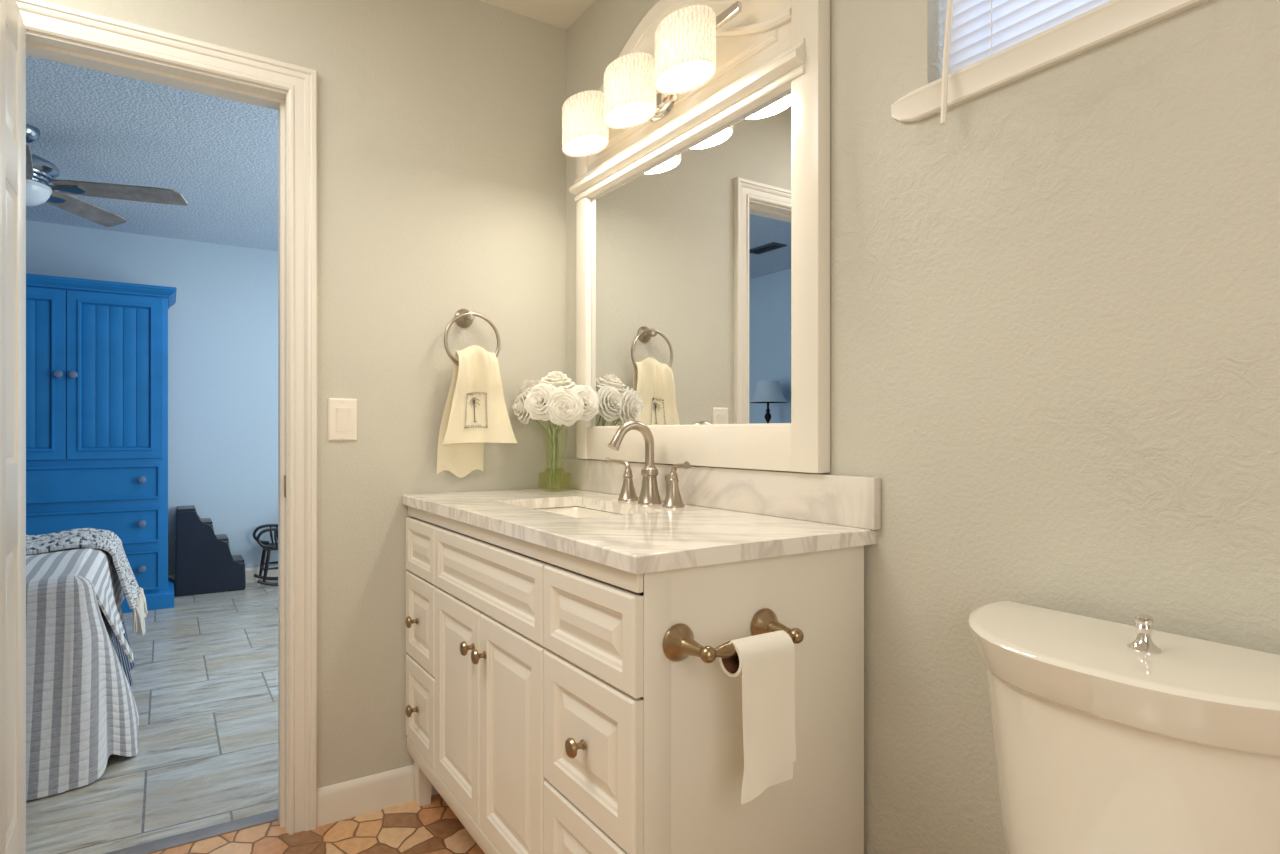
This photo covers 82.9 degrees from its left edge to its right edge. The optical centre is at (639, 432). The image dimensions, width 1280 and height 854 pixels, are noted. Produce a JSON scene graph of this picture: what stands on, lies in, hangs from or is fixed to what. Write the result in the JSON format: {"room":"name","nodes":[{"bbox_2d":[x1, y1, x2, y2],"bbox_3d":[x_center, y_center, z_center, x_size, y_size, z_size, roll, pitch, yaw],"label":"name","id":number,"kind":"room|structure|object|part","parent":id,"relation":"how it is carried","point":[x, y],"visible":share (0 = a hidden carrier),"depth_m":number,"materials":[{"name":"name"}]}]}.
{"room":"bathroom","nodes":[
{"label":"bathroom","id":0,"kind":"room"},
{"bbox_2d":[26,580,277,853],"bbox_3d":[-1.955,1.105,3.659,4.900,0.050,3.655,0,0,-33],"label":"floor","id":1,"kind":"structure","parent":0,"point":[204,687],"depth_m":2.55,"materials":[{"name":"grey tile"}]},
{"bbox_2d":[26,274,176,612],"bbox_3d":[-3.456,0.090,4.397,1.083,1.980,0.537,0,0,-33],"label":"armoire","id":2,"kind":"object","parent":1,"relation":"on","point":[97,350],"visible":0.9,"depth_m":4.31,"materials":[{"name":"blue paint"}]},
{"bbox_3d":[-3.530,-0.338,4.081,0.468,0.985,0.024,0,0,-33],"label":"door","id":3,"kind":"part","parent":2,"relation":"part of","materials":[{"name":"blue paint"}]},
{"bbox_3d":[-3.347,-0.338,4.172,0.045,0.045,0.041,0,0,-33],"label":"knob","id":4,"kind":"part","parent":2,"relation":"part of","materials":[{"name":"blue"}]},
{"bbox_3d":[-3.292,-0.338,4.208,0.045,0.045,0.041,0,0,-33],"label":"knob","id":5,"kind":"part","parent":2,"relation":"part of","materials":[{"name":"blue"}]},
{"bbox_3d":[-3.334,0.563,4.212,0.908,0.206,0.020,0,0,-33],"label":"drawer","id":6,"kind":"part","parent":2,"relation":"part of","materials":[{"name":"blue paint"}]},
{"bbox_3d":[-3.334,0.298,4.212,0.908,0.204,0.020,0,0,-33],"label":"drawer","id":7,"kind":"part","parent":2,"relation":"part of","materials":[{"name":"blue paint"}]},
{"bbox_3d":[-3.460,-0.869,4.402,1.083,0.062,0.524,0,0,-33],"label":"crown","id":8,"kind":"part","parent":2,"relation":"part of","materials":[{"name":"blue paint"}]},
{"bbox_3d":[-3.135,-0.338,4.340,0.468,0.985,0.024,0,0,-33],"label":"door","id":9,"kind":"part","parent":2,"relation":"part of","materials":[{"name":"blue paint"}]},
{"bbox_3d":[-3.334,0.839,4.212,0.908,0.238,0.020,0,0,-33],"label":"drawer","id":10,"kind":"part","parent":2,"relation":"part of","materials":[{"name":"blue paint"}]},
{"bbox_3d":[-3.015,0.824,4.389,0.045,0.045,0.041,0,0,-33],"label":"knob","id":11,"kind":"part","parent":2,"relation":"part of","materials":[{"name":"blue"}]},
{"bbox_3d":[-3.015,0.548,4.389,0.045,0.045,0.041,0,0,-33],"label":"knob","id":12,"kind":"part","parent":2,"relation":"part of","materials":[{"name":"blue"}]},
{"bbox_3d":[-3.015,0.283,4.389,0.045,0.045,0.041,0,0,-33],"label":"knob","id":13,"kind":"part","parent":2,"relation":"part of","materials":[{"name":"blue"}]},
{"bbox_2d":[86,555,134,685],"bbox_3d":[-2.829,0.786,2.404,1.863,0.588,1.200,0,0,-33],"label":"bed","id":14,"kind":"object","parent":1,"relation":"on","point":[124,660],"visible":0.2,"depth_m":3.05,"materials":[{"name":"grey fabric"}]},
{"bbox_2d":[26,547,138,800],"bbox_3d":[-2.623,0.768,2.392,1.622,0.619,1.398,0,0,-33],"label":"quilt","id":15,"kind":"object","parent":14,"relation":"on","point":[81,708],"visible":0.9,"depth_m":2.30,"materials":[{"name":"fabric"}]},
{"bbox_2d":[26,528,146,635],"bbox_3d":[-2.908,0.634,2.752,1.715,0.442,0.510,0,0,-33],"label":"throw blanket","id":16,"kind":"object","parent":15,"relation":"on","point":[106,540],"visible":0.92,"depth_m":3.02,"materials":[{"name":"beige fabric"}]},
{"bbox_2d":[175,505,245,596],"bbox_3d":[-2.961,0.791,4.994,0.413,0.577,0.282,0,0,-33],"label":"stairs","id":17,"kind":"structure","parent":1,"relation":"on","point":[204,561],"depth_m":4.85,"materials":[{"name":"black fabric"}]},
{"bbox_2d":[253,524,277,585],"bbox_3d":[-2.560,0.772,5.202,0.367,0.603,0.276,0,0,-33],"label":"rocking chair","id":18,"kind":"object","parent":1,"relation":"on","point":[266,546],"visible":0.49,"depth_m":5.06,"materials":[{"name":"black paint"}]},
{"bbox_3d":[-2.728,0.927,5.242,0.051,0.228,0.025,0,0,-20],"label":"leg","id":19,"kind":"part","parent":18,"relation":"part of","materials":[{"name":"black paint"}]},
{"bbox_3d":[-2.652,0.708,5.292,0.311,0.193,0.020,0,0,-33],"label":"arm","id":20,"kind":"part","parent":18,"relation":"part of","materials":[{"name":"black paint"}]},
{"bbox_3d":[-2.592,0.927,5.033,0.052,0.228,0.027,0,0,-33],"label":"leg","id":21,"kind":"part","parent":18,"relation":"part of","materials":[{"name":"black paint"}]},
{"bbox_3d":[-2.515,0.708,5.082,0.311,0.193,0.020,0,0,-33],"label":"arm","id":22,"kind":"part","parent":18,"relation":"part of","materials":[{"name":"black paint"}]},
{"bbox_3d":[-2.571,0.809,5.196,0.248,0.018,0.274,0,0,-33],"label":"seat","id":23,"kind":"part","parent":18,"relation":"part of","materials":[{"name":"black paint"}]},
{"bbox_2d":[26,220,277,574],"bbox_3d":[-2.983,-0.107,5.231,4.900,2.475,0.100,0,0,-33],"label":"wall","id":24,"kind":"structure","parent":0,"point":[223,319],"depth_m":5.13,"materials":[{"name":"blue paint"}]},
{"bbox_2d":[168,565,277,588],"bbox_3d":[-2.952,1.030,5.183,4.900,0.100,0.013,0,0,-33],"label":"baseboard","id":25,"kind":"structure","parent":24,"relation":"attached to","point":[249,572],"depth_m":5.27,"materials":[{"name":"white paint"}]},
{"bbox_2d":[42,0,565,787],"bbox_3d":[-1.226,-0.107,1.815,2.500,2.475,0.060,0,0,-33],"label":"wall","id":26,"kind":"structure","parent":0,"point":[441,161],"depth_m":2.12,"materials":[{"name":"beige paint"}]},
{"bbox_2d":[0,0,25,853],"bbox_3d":[-1.249,0.074,1.391,0.097,1.988,0.600,0,0,-33],"label":"door","id":27,"kind":"structure","parent":26,"relation":"in","point":[12,28],"depth_m":1.52,"materials":[{"name":"white paint"}]},
{"bbox_3d":[-1.314,-0.720,1.491,0.032,0.200,0.138,0,0,-33],"label":"panel","id":28,"kind":"part","parent":27,"relation":"part of","materials":[{"name":"white paint"}]},
{"bbox_3d":[-1.314,-0.223,1.491,0.032,0.574,0.138,0,0,-33],"label":"panel","id":29,"kind":"part","parent":27,"relation":"part of","materials":[{"name":"white paint"}]},
{"bbox_3d":[-1.314,0.535,1.491,0.032,0.590,0.138,0,0,-33],"label":"panel","id":30,"kind":"part","parent":27,"relation":"part of","materials":[{"name":"white paint"}]},
{"bbox_2d":[26,30,287,832],"bbox_3d":[-1.228,0.072,1.850,0.615,2.015,0.124,0,0,-33],"label":"trim","id":31,"kind":"structure","parent":26,"relation":"attached to","point":[43,46],"depth_m":1.96,"materials":[{"name":"white paint"}]},
{"bbox_3d":[-0.967,0.145,1.973,0.002,0.060,0.025,0,0,-33],"label":"strike plate","id":32,"kind":"part","parent":31,"relation":"part of","materials":[{"name":"silver metal"}]},
{"bbox_2d":[16,0,316,834],"bbox_3d":[-1.189,0.044,1.790,0.723,2.072,0.022,0,0,-33],"label":"trim","id":33,"kind":"structure","parent":26,"relation":"attached to","point":[38,16],"depth_m":1.96,"materials":[{"name":"white paint"}]},
{"bbox_2d":[104,809,277,853],"bbox_3d":[-1.258,1.103,1.896,0.575,0.054,0.060,0,0,-33],"label":"threshold","id":34,"kind":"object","parent":26,"relation":"attached to","point":[151,847],"depth_m":1.94,"materials":[{"name":"grey stone"}]},
{"bbox_2d":[328,398,356,440],"bbox_3d":[-0.831,-0.037,2.030,0.076,0.119,0.012,0,0,-33],"label":"light switch","id":35,"kind":"object","parent":26,"relation":"attached to","point":[342,412],"visible":1,"depth_m":2.03,"materials":[{"name":"beige plastic"}]},
{"bbox_2d":[317,765,438,826],"bbox_3d":[-0.566,1.030,2.203,0.771,0.100,0.013,0,0,-33],"label":"baseboard","id":36,"kind":"structure","parent":26,"relation":"attached to","point":[371,793],"depth_m":2.06,"materials":[{"name":"white paint"}]},
{"bbox_2d":[444,309,499,365],"bbox_3d":[-0.518,-0.284,2.202,0.176,0.194,0.068,0,0,-33],"label":"towel ring","id":37,"kind":"object","parent":26,"relation":"attached to","point":[463,318],"visible":0.8,"depth_m":2.19,"materials":[{"name":"silver metal"}]},
{"bbox_2d":[437,345,516,477],"bbox_3d":[-0.492,-0.065,2.181,0.236,0.400,0.106,0,0,-33],"label":"hand towel","id":38,"kind":"object","parent":37,"relation":"hanging from","point":[475,413],"visible":1,"depth_m":2.17,"materials":[{"name":"beige fabric"}]},
{"bbox_2d":[26,0,594,250],"bbox_3d":[-1.066,-1.370,2.302,4.900,0.050,6.900,0,0,-33],"label":"ceiling","id":39,"kind":"structure","parent":0,"point":[221,154],"depth_m":3.42,"materials":[{"name":"white paint"}]},
{"bbox_2d":[26,124,187,226],"bbox_3d":[-2.696,-1.174,3.170,1.217,0.342,1.190,0,0,-33],"label":"ceiling fan","id":40,"kind":"object","parent":39,"relation":"hanging from","point":[40,172],"visible":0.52,"depth_m":3.28,"materials":[{"name":"grey metal"}]},
{"bbox_3d":[-2.495,-1.100,2.886,0.130,0.037,0.502,0,0,-36],"label":"blade","id":41,"kind":"part","parent":40,"relation":"part of","materials":[{"name":"grey wood"}]},
{"bbox_3d":[-2.727,-1.049,3.187,0.224,0.092,0.224,0,0,-33],"label":"lamp shade","id":42,"kind":"part","parent":40,"relation":"part of","materials":[{"name":"white glass"}]},
{"bbox_3d":[-2.727,-1.163,3.187,0.276,0.135,0.276,0,0,-33],"label":"motor","id":43,"kind":"part","parent":40,"relation":"part of","materials":[{"name":"grey metal"}]},
{"bbox_3d":[-2.738,-1.100,3.567,0.130,0.037,0.502,0,0,0],"label":"blade","id":44,"kind":"part","parent":40,"relation":"part of","materials":[{"name":"grey wood"}]},
{"bbox_3d":[-2.369,-1.100,3.315,0.502,0.037,0.130,0,0,-18],"label":"blade","id":45,"kind":"part","parent":40,"relation":"part of","materials":[{"name":"grey wood"}]},
{"bbox_2d":[152,794,484,853],"bbox_3d":[-0.426,1.105,0.501,2.400,0.050,3.185,0,0,-33],"label":"floor","id":46,"kind":"structure","parent":0,"point":[405,828],"depth_m":1.94,"materials":[{"name":"tile"}]},
{"bbox_2d":[405,506,863,853],"bbox_3d":[-0.144,0.644,1.739,0.549,0.872,1.240,0,0,-33],"label":"vanity cabinet","id":47,"kind":"object","parent":46,"relation":"on","point":[547,709],"visible":0.93,"depth_m":1.30,"materials":[{"name":"beige paint"}]},
{"bbox_3d":[-0.635,0.772,2.016,0.031,0.033,0.033,0,0,-33],"label":"knob","id":48,"kind":"part","parent":47,"relation":"part of","materials":[{"name":"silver metal"}]},
{"bbox_3d":[-0.635,0.525,2.016,0.031,0.033,0.033,0,0,-33],"label":"knob","id":49,"kind":"part","parent":47,"relation":"part of","materials":[{"name":"silver metal"}]},
{"bbox_3d":[-0.606,0.766,2.017,0.018,0.237,0.268,0,0,-33],"label":"drawer","id":50,"kind":"part","parent":47,"relation":"part of","materials":[{"name":"beige paint"}]},
{"bbox_3d":[-0.606,0.524,2.017,0.018,0.238,0.268,0,0,-33],"label":"drawer","id":51,"kind":"part","parent":47,"relation":"part of","materials":[{"name":"beige paint"}]},
{"bbox_3d":[-0.633,1.014,2.120,0.041,0.132,0.043,0,0,-33],"label":"leg","id":52,"kind":"part","parent":47,"relation":"part of","materials":[{"name":"beige paint"}]},
{"bbox_3d":[-0.606,0.324,2.017,0.018,0.153,0.268,0,0,-33],"label":"false drawer","id":53,"kind":"part","parent":47,"relation":"part of","materials":[{"name":"beige paint"}]},
{"bbox_3d":[-0.339,0.917,1.612,0.014,0.065,1.239,0,0,-33],"label":"rail","id":54,"kind":"part","parent":47,"relation":"part of","materials":[{"name":"beige paint"}]},
{"bbox_3d":[-0.442,0.645,1.766,0.018,0.480,0.322,0,0,-33],"label":"door","id":55,"kind":"part","parent":47,"relation":"part of","materials":[{"name":"beige paint"}]},
{"bbox_3d":[-0.393,0.488,1.646,0.031,0.033,0.033,0,0,-33],"label":"knob","id":56,"kind":"part","parent":47,"relation":"part of","materials":[{"name":"silver metal"}]},
{"bbox_3d":[-0.353,0.488,1.585,0.031,0.033,0.033,0,0,-33],"label":"knob","id":57,"kind":"part","parent":47,"relation":"part of","materials":[{"name":"silver metal"}]},
{"bbox_3d":[-0.353,0.324,1.630,0.018,0.153,0.646,0,0,-33],"label":"false drawer","id":58,"kind":"part","parent":47,"relation":"part of","materials":[{"name":"beige paint"}]},
{"bbox_3d":[-0.264,0.645,1.494,0.018,0.480,0.322,0,0,-33],"label":"door","id":59,"kind":"part","parent":47,"relation":"part of","materials":[{"name":"beige paint"}]},
{"bbox_3d":[-0.338,0.226,1.613,0.012,0.032,1.239,0,0,-33],"label":"rail","id":60,"kind":"part","parent":47,"relation":"part of","materials":[{"name":"beige paint"}]},
{"bbox_3d":[-0.108,0.524,1.210,0.031,0.033,0.033,0,0,-33],"label":"knob","id":61,"kind":"part","parent":47,"relation":"part of","materials":[{"name":"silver metal"}]},
{"bbox_3d":[-0.088,0.766,1.225,0.018,0.237,0.312,0,0,-33],"label":"drawer","id":62,"kind":"part","parent":47,"relation":"part of","materials":[{"name":"beige paint"}]},
{"bbox_3d":[-0.088,0.324,1.225,0.018,0.153,0.312,0,0,-33],"label":"false drawer","id":63,"kind":"part","parent":47,"relation":"part of","materials":[{"name":"beige paint"}]},
{"bbox_3d":[-0.088,0.524,1.225,0.018,0.238,0.312,0,0,-33],"label":"drawer","id":64,"kind":"part","parent":47,"relation":"part of","materials":[{"name":"beige paint"}]},
{"bbox_2d":[402,458,880,573],"bbox_3d":[-0.123,0.145,1.738,0.537,0.125,1.273,0,0,-33],"label":"countertop","id":65,"kind":"structure","parent":47,"relation":"on","point":[728,515],"depth_m":1.48,"materials":[{"name":"white stone"}]},
{"bbox_2d":[537,506,622,517],"bbox_3d":[-0.157,0.271,1.800,0.283,0.122,0.501,0,0,-33],"label":"sink","id":66,"kind":"object","parent":65,"relation":"in","point":[573,511],"visible":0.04,"depth_m":2.03,"materials":[{"name":"white ceramic"}]},
{"bbox_2d":[605,420,689,507],"bbox_3d":[-0.009,0.074,1.832,0.163,0.212,0.366,0,0,-33],"label":"faucet","id":67,"kind":"object","parent":65,"relation":"on","point":[649,495],"visible":1,"depth_m":1.83,"materials":[{"name":"silver metal"}]},
{"bbox_3d":[-0.058,0.084,1.966,0.088,0.035,0.017,0,0,43],"label":"lever","id":68,"kind":"part","parent":67,"relation":"part of","materials":[{"name":"silver metal"}]},
{"bbox_3d":[-0.032,0.138,1.940,0.055,0.084,0.055,0,0,-33],"label":"handle","id":69,"kind":"part","parent":67,"relation":"part of","materials":[{"name":"silver metal"}]},
{"bbox_3d":[-0.013,0.074,1.829,0.153,0.212,0.062,0,0,-33],"label":"spout","id":70,"kind":"part","parent":67,"relation":"part of","materials":[{"name":"silver metal"}]},
{"bbox_3d":[0.069,0.142,1.850,0.013,0.075,0.013,0,0,-33],"label":"lift rod","id":71,"kind":"part","parent":67,"relation":"part of","materials":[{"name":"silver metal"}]},
{"bbox_3d":[0.081,0.138,1.768,0.055,0.084,0.055,0,0,-33],"label":"handle","id":72,"kind":"part","parent":67,"relation":"part of","materials":[{"name":"silver metal"}]},
{"bbox_3d":[0.094,0.084,1.734,0.017,0.035,0.088,0,0,-19],"label":"lever","id":73,"kind":"part","parent":67,"relation":"part of","materials":[{"name":"silver metal"}]},
{"bbox_3d":[-0.266,0.083,2.266,0.088,0.195,0.088,0,0,-33],"label":"flower vase","id":74,"kind":"object","parent":65,"relation":"on","visible":0},
{"bbox_2d":[517,379,554,483],"bbox_3d":[-0.337,-0.005,2.276,0.106,0.331,0.111,0,0,-33],"label":"rose","id":75,"kind":"object","parent":74,"relation":"in","point":[527,384],"visible":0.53,"depth_m":2.26,"materials":[{"name":"white plant"}]},
{"bbox_3d":[-0.302,0.012,2.273,0.083,0.296,0.013,0,0,16],"label":"stem","id":76,"kind":"part","parent":75,"relation":"part of","materials":[{"name":"green plant"}]},
{"bbox_2d":[512,390,560,483],"bbox_3d":[-0.320,0.014,2.227,0.144,0.292,0.091,0,0,1],"label":"rose","id":77,"kind":"object","parent":74,"relation":"in","point":[519,409],"visible":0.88,"depth_m":2.22,"materials":[{"name":"white plant"}]},
{"bbox_3d":[-0.303,0.040,2.245,0.121,0.241,0.007,0,0,-22],"label":"stem","id":78,"kind":"part","parent":77,"relation":"part of","materials":[{"name":"green plant"}]},
{"bbox_2d":[524,383,556,475],"bbox_3d":[-0.285,0.004,2.189,0.121,0.312,0.128,0,0,-33],"label":"rose","id":79,"kind":"object","parent":74,"relation":"in","point":[534,404],"visible":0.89,"depth_m":2.15,"materials":[{"name":"white plant"}]},
{"bbox_3d":[-0.283,0.032,2.216,0.011,0.256,0.120,0,0,11],"label":"stem","id":80,"kind":"part","parent":79,"relation":"part of","materials":[{"name":"green plant"}]},
{"bbox_2d":[541,397,558,483],"bbox_3d":[-0.287,0.011,2.327,0.127,0.300,0.075,0,0,44],"label":"rose","id":81,"kind":"object","parent":74,"relation":"in","point":[541,397],"visible":0.06,"depth_m":2.27,"materials":[{"name":"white plant"}]},
{"bbox_3d":[-0.288,0.033,2.307,0.023,0.255,0.103,0,0,-33],"label":"stem","id":82,"kind":"part","parent":81,"relation":"part of","materials":[{"name":"green plant"}]},
{"bbox_2d":[535,371,575,483],"bbox_3d":[-0.259,-0.015,2.225,0.124,0.350,0.122,0,0,-33],"label":"rose","id":83,"kind":"object","parent":74,"relation":"in","point":[557,379],"visible":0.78,"depth_m":2.21,"materials":[{"name":"white plant"}]},
{"bbox_3d":[-0.259,0.004,2.252,0.008,0.312,0.062,0,0,-7],"label":"stem","id":84,"kind":"part","parent":83,"relation":"part of","materials":[{"name":"green plant"}]},
{"bbox_2d":[554,425,558,483],"bbox_3d":[-0.229,0.000,2.299,0.093,0.321,0.074,0,0,-9],"label":"rose","id":85,"kind":"object","parent":74,"relation":"in","point":[558,425],"visible":0.05,"depth_m":2.26,"materials":[{"name":"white plant"}]},
{"bbox_2d":[545,388,583,483],"bbox_3d":[-0.248,0.013,2.183,0.099,0.294,0.172,0,0,-33],"label":"rose","id":86,"kind":"object","parent":74,"relation":"in","point":[565,408],"visible":1,"depth_m":2.13,"materials":[{"name":"white plant"}]},
{"bbox_3d":[-0.252,0.041,2.204,0.024,0.239,0.144,0,0,-15],"label":"stem","id":87,"kind":"part","parent":86,"relation":"part of","materials":[{"name":"green plant"}]},
{"bbox_2d":[550,385,598,483],"bbox_3d":[-0.214,0.007,2.201,0.178,0.306,0.084,0,0,23],"label":"rose","id":88,"kind":"object","parent":74,"relation":"in","point":[588,395],"visible":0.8,"depth_m":2.17,"materials":[{"name":"white plant"}]},
{"bbox_3d":[-0.226,0.033,2.222,0.149,0.254,0.012,0,0,41],"label":"stem","id":89,"kind":"part","parent":88,"relation":"part of","materials":[{"name":"green"}]},
{"bbox_2d":[663,608,803,662],"bbox_3d":[0.158,0.326,1.142,0.239,0.059,0.090,0,0,-33],"label":"toilet paper holder","id":90,"kind":"object","parent":47,"relation":"attached to","point":[679,643],"visible":0.88,"depth_m":1.11,"materials":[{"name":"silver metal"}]},
{"bbox_3d":[0.093,0.326,1.100,0.104,0.059,0.063,0,0,44],"label":"post","id":91,"kind":"part","parent":90,"relation":"part of","materials":[{"name":"silver metal"}]},
{"bbox_2d":[719,630,795,804],"bbox_3d":[0.180,0.426,1.111,0.118,0.228,0.067,0,0,-33],"label":"toilet paper roll","id":92,"kind":"object","parent":90,"relation":"hanging from","point":[765,662],"visible":0.98,"depth_m":1.09,"materials":[{"name":"beige paper"}]},
{"bbox_3d":[0.223,0.326,1.186,0.063,0.059,0.104,0,0,-20],"label":"post","id":93,"kind":"part","parent":90,"relation":"part of","materials":[{"name":"silver metal"}]},
{"bbox_2d":[968,601,1279,853],"bbox_3d":[0.402,0.648,0.735,0.692,0.864,0.491,0,0,-33],"label":"toilet","id":94,"kind":"object","parent":46,"relation":"on","point":[1109,737],"visible":1,"depth_m":0.81,"materials":[{"name":"white ceramic"}]},
{"bbox_3d":[0.591,0.287,0.859,0.241,0.058,0.491,0,0,-33],"label":"tank lid","id":95,"kind":"part","parent":94,"relation":"part of","materials":[{"name":"white ceramic"}]},
{"bbox_3d":[0.605,0.496,0.868,0.208,0.368,0.458,0,0,-33],"label":"tank","id":96,"kind":"part","parent":94,"relation":"part of","materials":[{"name":"white ceramic"}]},
{"bbox_3d":[0.602,0.237,0.866,0.034,0.042,0.034,0,0,-33],"label":"flush knob","id":97,"kind":"part","parent":94,"relation":"part of","materials":[{"name":"silver metal"}]},
{"bbox_2d":[566,0,1279,853],"bbox_3d":[0.652,-0.107,1.155,0.120,2.475,3.100,0,0,-33],"label":"wall","id":98,"kind":"structure","parent":0,"point":[1055,301],"depth_m":1.11,"materials":[{"name":"beige paint"}]},
{"bbox_2d":[569,0,829,472],"bbox_3d":[0.077,-0.510,1.858,0.068,1.180,1.011,0,0,-33],"label":"wall mirror","id":99,"kind":"object","parent":98,"relation":"attached to","point":[703,228],"visible":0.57,"depth_m":1.70,"materials":[{"name":"beige paint"}]},
{"bbox_2d":[562,1,741,156],"bbox_3d":[-0.001,-0.871,1.838,0.172,0.150,0.690,0,0,-33],"label":"vanity light","id":100,"kind":"object","parent":99,"relation":"attached to","point":[639,88],"visible":1,"depth_m":1.75,"materials":[{"name":"white glass"}]},
{"bbox_2d":[563,135,606,155],"bbox_3d":[-0.153,-0.798,2.014,0.104,0.003,0.170,0,0,-33],"label":"diffuser","id":101,"kind":"object","parent":100,"relation":"attached to","point":[573,145],"depth_m":2.01,"materials":[{"name":"white glass"}]},
{"bbox_3d":[-0.153,-0.857,2.014,0.110,0.121,0.176,0,0,-33],"label":"lamp shade","id":102,"kind":"part","parent":100,"relation":"part of","materials":[{"name":"white glass"}]},
{"bbox_3d":[-0.026,-0.857,1.821,0.110,0.121,0.176,0,0,-33],"label":"lamp shade","id":103,"kind":"part","parent":100,"relation":"part of","materials":[{"name":"white glass"}]},
{"bbox_2d":[605,102,654,126],"bbox_3d":[-0.026,-0.798,1.821,0.104,0.003,0.170,0,0,-33],"label":"diffuser","id":104,"kind":"object","parent":100,"relation":"attached to","point":[617,114],"depth_m":1.81,"materials":[{"name":"white glass"}]},
{"bbox_3d":[0.100,-0.857,1.627,0.110,0.121,0.176,0,0,-33],"label":"lamp shade","id":105,"kind":"part","parent":100,"relation":"part of","materials":[{"name":"white glass"}]},
{"bbox_2d":[656,60,714,92],"bbox_3d":[0.100,-0.798,1.627,0.104,0.003,0.170,0,0,-33],"label":"diffuser","id":106,"kind":"object","parent":100,"relation":"attached to","point":[674,76],"depth_m":1.62,"materials":[{"name":"white glass"}]},
{"bbox_3d":[0.089,-0.900,1.873,0.027,0.220,0.873,0,0,-33],"label":"header panel","id":107,"kind":"part","parent":99,"relation":"part of","materials":[{"name":"beige paint"}]},
{"bbox_2d":[591,89,790,425],"bbox_3d":[0.094,-0.372,1.876,0.016,0.716,0.881,0,0,-33],"label":"mirror glass","id":108,"kind":"object","parent":99,"relation":"attached to","point":[691,246],"depth_m":1.78,"materials":[{"name":"silver mirror"}]},
{"bbox_3d":[0.073,-0.980,1.863,0.066,0.240,0.873,0,0,-33],"label":"arched crown","id":109,"kind":"part","parent":99,"relation":"part of","materials":[{"name":"beige paint"}]},
{"bbox_2d":[561,458,880,529],"bbox_3d":[0.093,0.132,1.879,0.020,0.097,1.273,0,0,-33],"label":"backsplash","id":110,"kind":"structure","parent":98,"relation":"attached to","point":[843,500],"depth_m":1.60,"materials":[{"name":"white stone"}]},
{"bbox_2d":[891,0,1210,121],"bbox_3d":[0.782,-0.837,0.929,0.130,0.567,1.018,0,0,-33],"label":"window sill","id":111,"kind":"structure","parent":98,"relation":"in","point":[1112,20],"depth_m":1.09,"materials":[{"name":"white paint"}]},
{"bbox_2d":[940,0,1109,123],"bbox_3d":[0.747,-0.816,0.908,0.092,0.604,0.865,0,0,-33],"label":"window blind","id":112,"kind":"object","parent":111,"relation":"attached to","point":[973,30],"visible":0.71,"depth_m":1.20,"materials":[{"name":"white plastic"}]},
{"bbox_3d":[0.591,-0.862,1.203,0.029,0.497,0.002,0,0,-33],"label":"ladder cord","id":113,"kind":"part","parent":112,"relation":"part of","materials":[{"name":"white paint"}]}
]}

